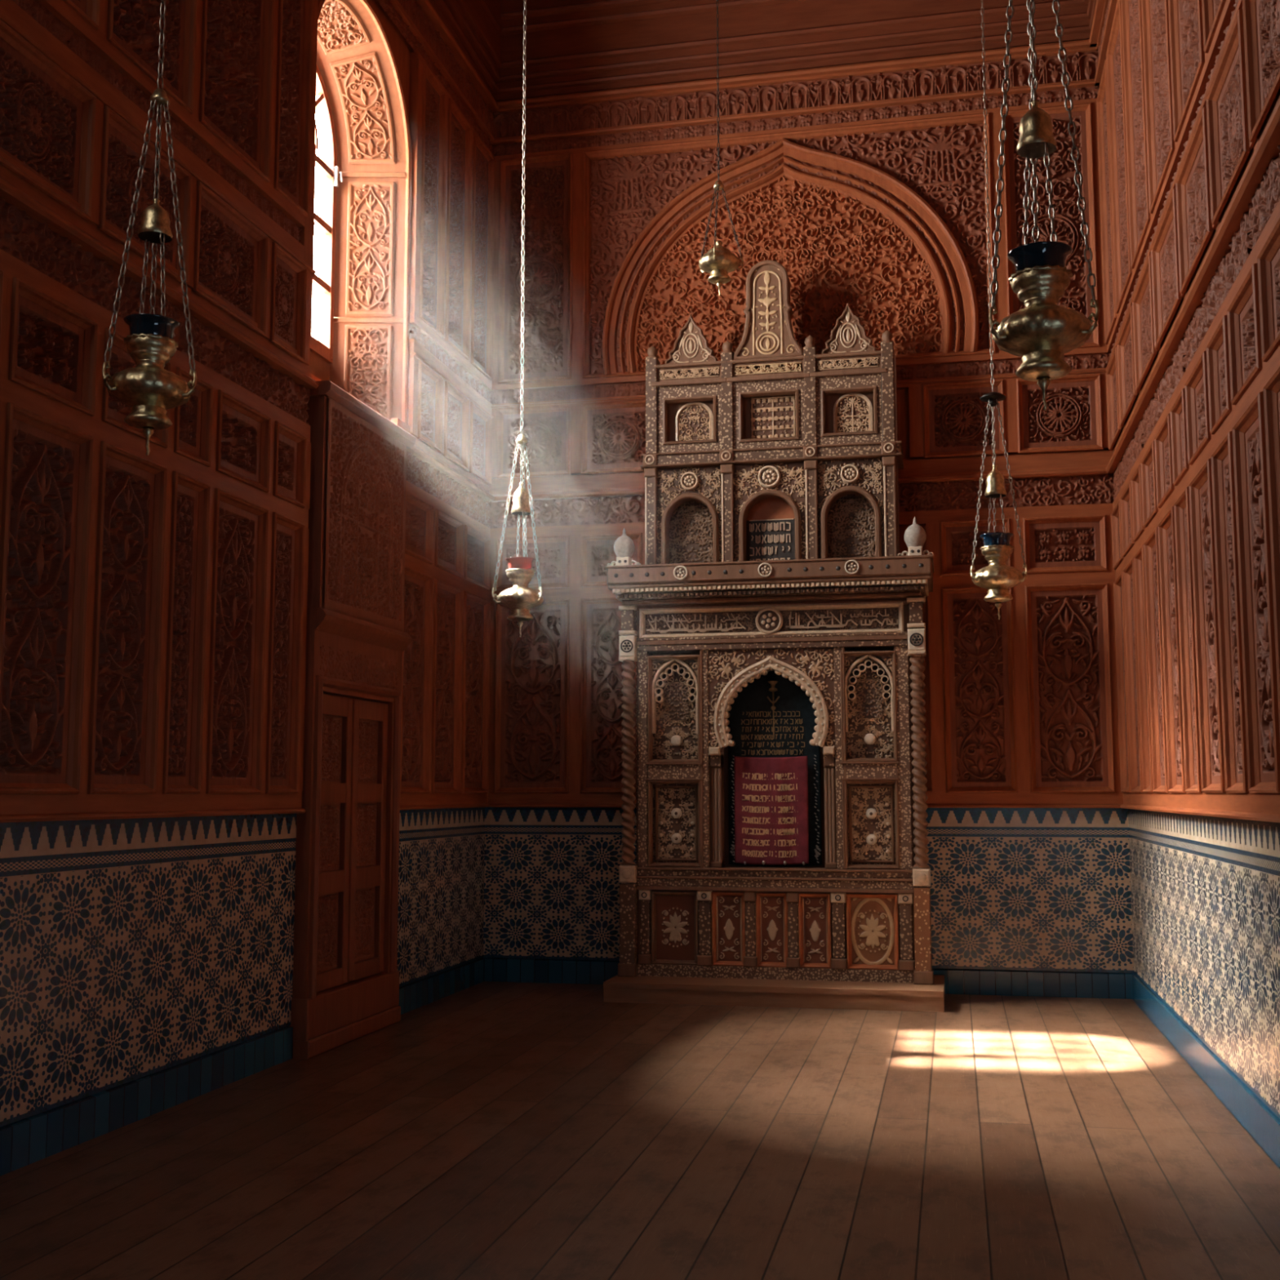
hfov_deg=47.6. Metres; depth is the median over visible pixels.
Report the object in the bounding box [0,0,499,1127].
wall
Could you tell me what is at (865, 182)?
wall
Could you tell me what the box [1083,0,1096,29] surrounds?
crown molding
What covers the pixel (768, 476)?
flower
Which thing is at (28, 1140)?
baseboard
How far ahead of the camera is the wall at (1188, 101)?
7.32 m
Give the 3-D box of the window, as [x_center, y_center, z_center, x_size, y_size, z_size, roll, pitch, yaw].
[-2.131,-2.988,9.674,0.630,3.612,2.500,-1,-6,12]
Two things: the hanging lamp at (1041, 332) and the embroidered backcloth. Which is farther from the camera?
the embroidered backcloth
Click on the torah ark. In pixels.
(770, 467)
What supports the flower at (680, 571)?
on the torah ark
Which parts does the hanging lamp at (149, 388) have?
handle, chain, cup chain, chain, bell chain, suspension chain, cup chain, chain, handle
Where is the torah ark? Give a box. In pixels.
[604,260,933,984]
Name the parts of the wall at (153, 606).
moulding, carved panel, carved panel, moulding, moulding, carved panel, moulding, carved panel, moulding, carved panel, moulding, carved panel, moulding, carved panel, moulding, carved panel, rail, moulding, ledge moulding, rail, rail, rail, rail, ledge moulding, ledge moulding, rail, carved panel, moulding, carved panel, moulding, carved panel, moulding, carved panel, carved panel, moulding, moulding, carved panel, moulding, carved panel, moulding, carved panel, carved panel, moulding, moulding, carved panel, moulding, carved panel, carved panel, moulding, moulding, carved panel, moulding, carved panel, moulding, rail, rail, rail, ledge moulding, carved panel, carved panel, moulding, rail, rail, moulding, rail, ledge moulding, rail, ledge moulding, rail, carved panel, moulding, carved panel, ledge moulding, moulding, carved panel, carved panel, moulding, moulding, carved panel, carved panel, moulding, moulding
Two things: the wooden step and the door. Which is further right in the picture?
the wooden step
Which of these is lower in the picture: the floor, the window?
the floor
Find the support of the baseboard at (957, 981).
attached to the wall at (865, 182)
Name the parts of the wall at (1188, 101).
ledge moulding, rail, ledge moulding, moulding, carved panel, moulding, carved panel, moulding, moulding, carved panel, carved panel, moulding, carved panel, moulding, moulding, carved panel, carved panel, moulding, carved panel, moulding, carved panel, moulding, carved panel, moulding, moulding, carved panel, carved panel, moulding, carved panel, moulding, moulding, carved panel, carved panel, moulding, carved panel, moulding, rail, carved panel, moulding, ledge moulding, carved panel, moulding, carved panel, moulding, moulding, carved panel, carved panel, ledge moulding, moulding, rail, rail, rail, moulding, ledge moulding, carved panel, carved panel, rail, moulding, carved panel, moulding, carved panel, moulding, carved panel, moulding, moulding, carved panel, carved panel, moulding, carved panel, moulding, carved panel, moulding, carved panel, moulding, moulding, carved panel, carved panel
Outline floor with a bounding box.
[0,981,1279,1279]
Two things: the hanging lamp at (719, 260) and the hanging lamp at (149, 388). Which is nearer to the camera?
the hanging lamp at (149, 388)
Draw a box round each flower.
[676,568,684,576]
[684,475,694,485]
[760,565,768,573]
[760,613,776,628]
[762,470,775,482]
[844,468,854,478]
[847,562,856,570]
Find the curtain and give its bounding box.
[733,755,808,865]
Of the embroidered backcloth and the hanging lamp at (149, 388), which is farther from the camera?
the embroidered backcloth
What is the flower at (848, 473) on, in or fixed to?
on the torah ark
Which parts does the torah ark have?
panel, strip frame, frame, frame, frame, panel, panel, panel, frame, tier moulding, cartouche rail, tier moulding, window frame panel, recess moulding, crest moulding, strip frame, strip frame, frame, panel, tier moulding, tier moulding, crest moulding, cartouche rail, window frame panel, recess moulding, cornice moulding, rail, board frame, strip frame, strip frame, strip frame, strip frame, rail moulding, rail moulding, panel, frame, rail, rail, rail, rail, rail, frame, panel, strip frame, strip frame, tier moulding, tier moulding, crest moulding, cartouche rail, recess moulding, window frame panel, frame, panel, frame, panel, frame, frame, panel, strip frame, panel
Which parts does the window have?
sill, frame, reveal panel, reveal panel, reveal panel, reveal rail, reveal panel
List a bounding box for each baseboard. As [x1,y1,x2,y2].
[0,958,484,1176]
[482,957,1133,999]
[1132,973,1279,1168]
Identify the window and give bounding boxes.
[309,0,412,424]
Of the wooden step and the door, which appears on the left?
the door
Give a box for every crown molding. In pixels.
[428,0,502,100]
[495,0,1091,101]
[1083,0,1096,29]
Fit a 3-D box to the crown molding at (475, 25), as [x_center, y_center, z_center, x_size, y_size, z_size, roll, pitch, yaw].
[-2.532,-5.775,6.351,0.160,1.100,12.600,-1,-6,12]
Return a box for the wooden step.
[603,974,945,1012]
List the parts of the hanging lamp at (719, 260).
chain, handle, chain, suspension chain, lid, chain, handle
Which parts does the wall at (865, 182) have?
moulding, moulding, carved panel, moulding, carved panel, carved panel, moulding, carved panel, moulding, carved panel, moulding, carved panel, moulding, carved panel, arch moulding, arch moulding, rail, rail, ledge moulding, rail, ledge moulding, rail, ledge moulding, rail, rail, ledge moulding, rail, rail, ledge moulding, rail, carved panel, moulding, carved panel, moulding, carved panel, moulding, carved panel, moulding, carved panel, moulding, carved panel, moulding, carved panel, moulding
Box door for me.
[288,380,415,1059]
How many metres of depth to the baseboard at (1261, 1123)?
7.20 m
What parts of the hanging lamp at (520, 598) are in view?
handle, chain, cup chain, bell chain, suspension chain, cup chain, chain, chain, handle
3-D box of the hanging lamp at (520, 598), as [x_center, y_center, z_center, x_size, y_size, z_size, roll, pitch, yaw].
[-0.734,-2.999,9.279,0.315,6.001,0.324,-1,-6,12]
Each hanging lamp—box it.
[102,0,196,455]
[492,0,543,636]
[698,0,743,296]
[970,0,1027,619]
[988,0,1099,410]
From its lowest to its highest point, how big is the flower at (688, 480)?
0.078 m
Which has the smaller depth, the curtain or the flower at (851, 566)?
the flower at (851, 566)
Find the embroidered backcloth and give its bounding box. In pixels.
[728,671,822,866]
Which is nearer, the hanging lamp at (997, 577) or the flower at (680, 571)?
the hanging lamp at (997, 577)
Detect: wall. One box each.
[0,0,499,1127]
[483,39,1133,973]
[1088,0,1279,1119]
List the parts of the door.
panel, panel, panel, frame, shelf moulding, cornice, panel, carved head panel, panel, panel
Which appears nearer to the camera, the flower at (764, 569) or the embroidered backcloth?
the flower at (764, 569)
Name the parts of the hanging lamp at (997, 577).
handle, chain, suspension chain, cup chain, chain, bell chain, cup chain, chain, handle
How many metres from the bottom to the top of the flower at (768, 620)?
0.116 m
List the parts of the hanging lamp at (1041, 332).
handle, chain, cup chain, chain, bell chain, cup chain, chain, handle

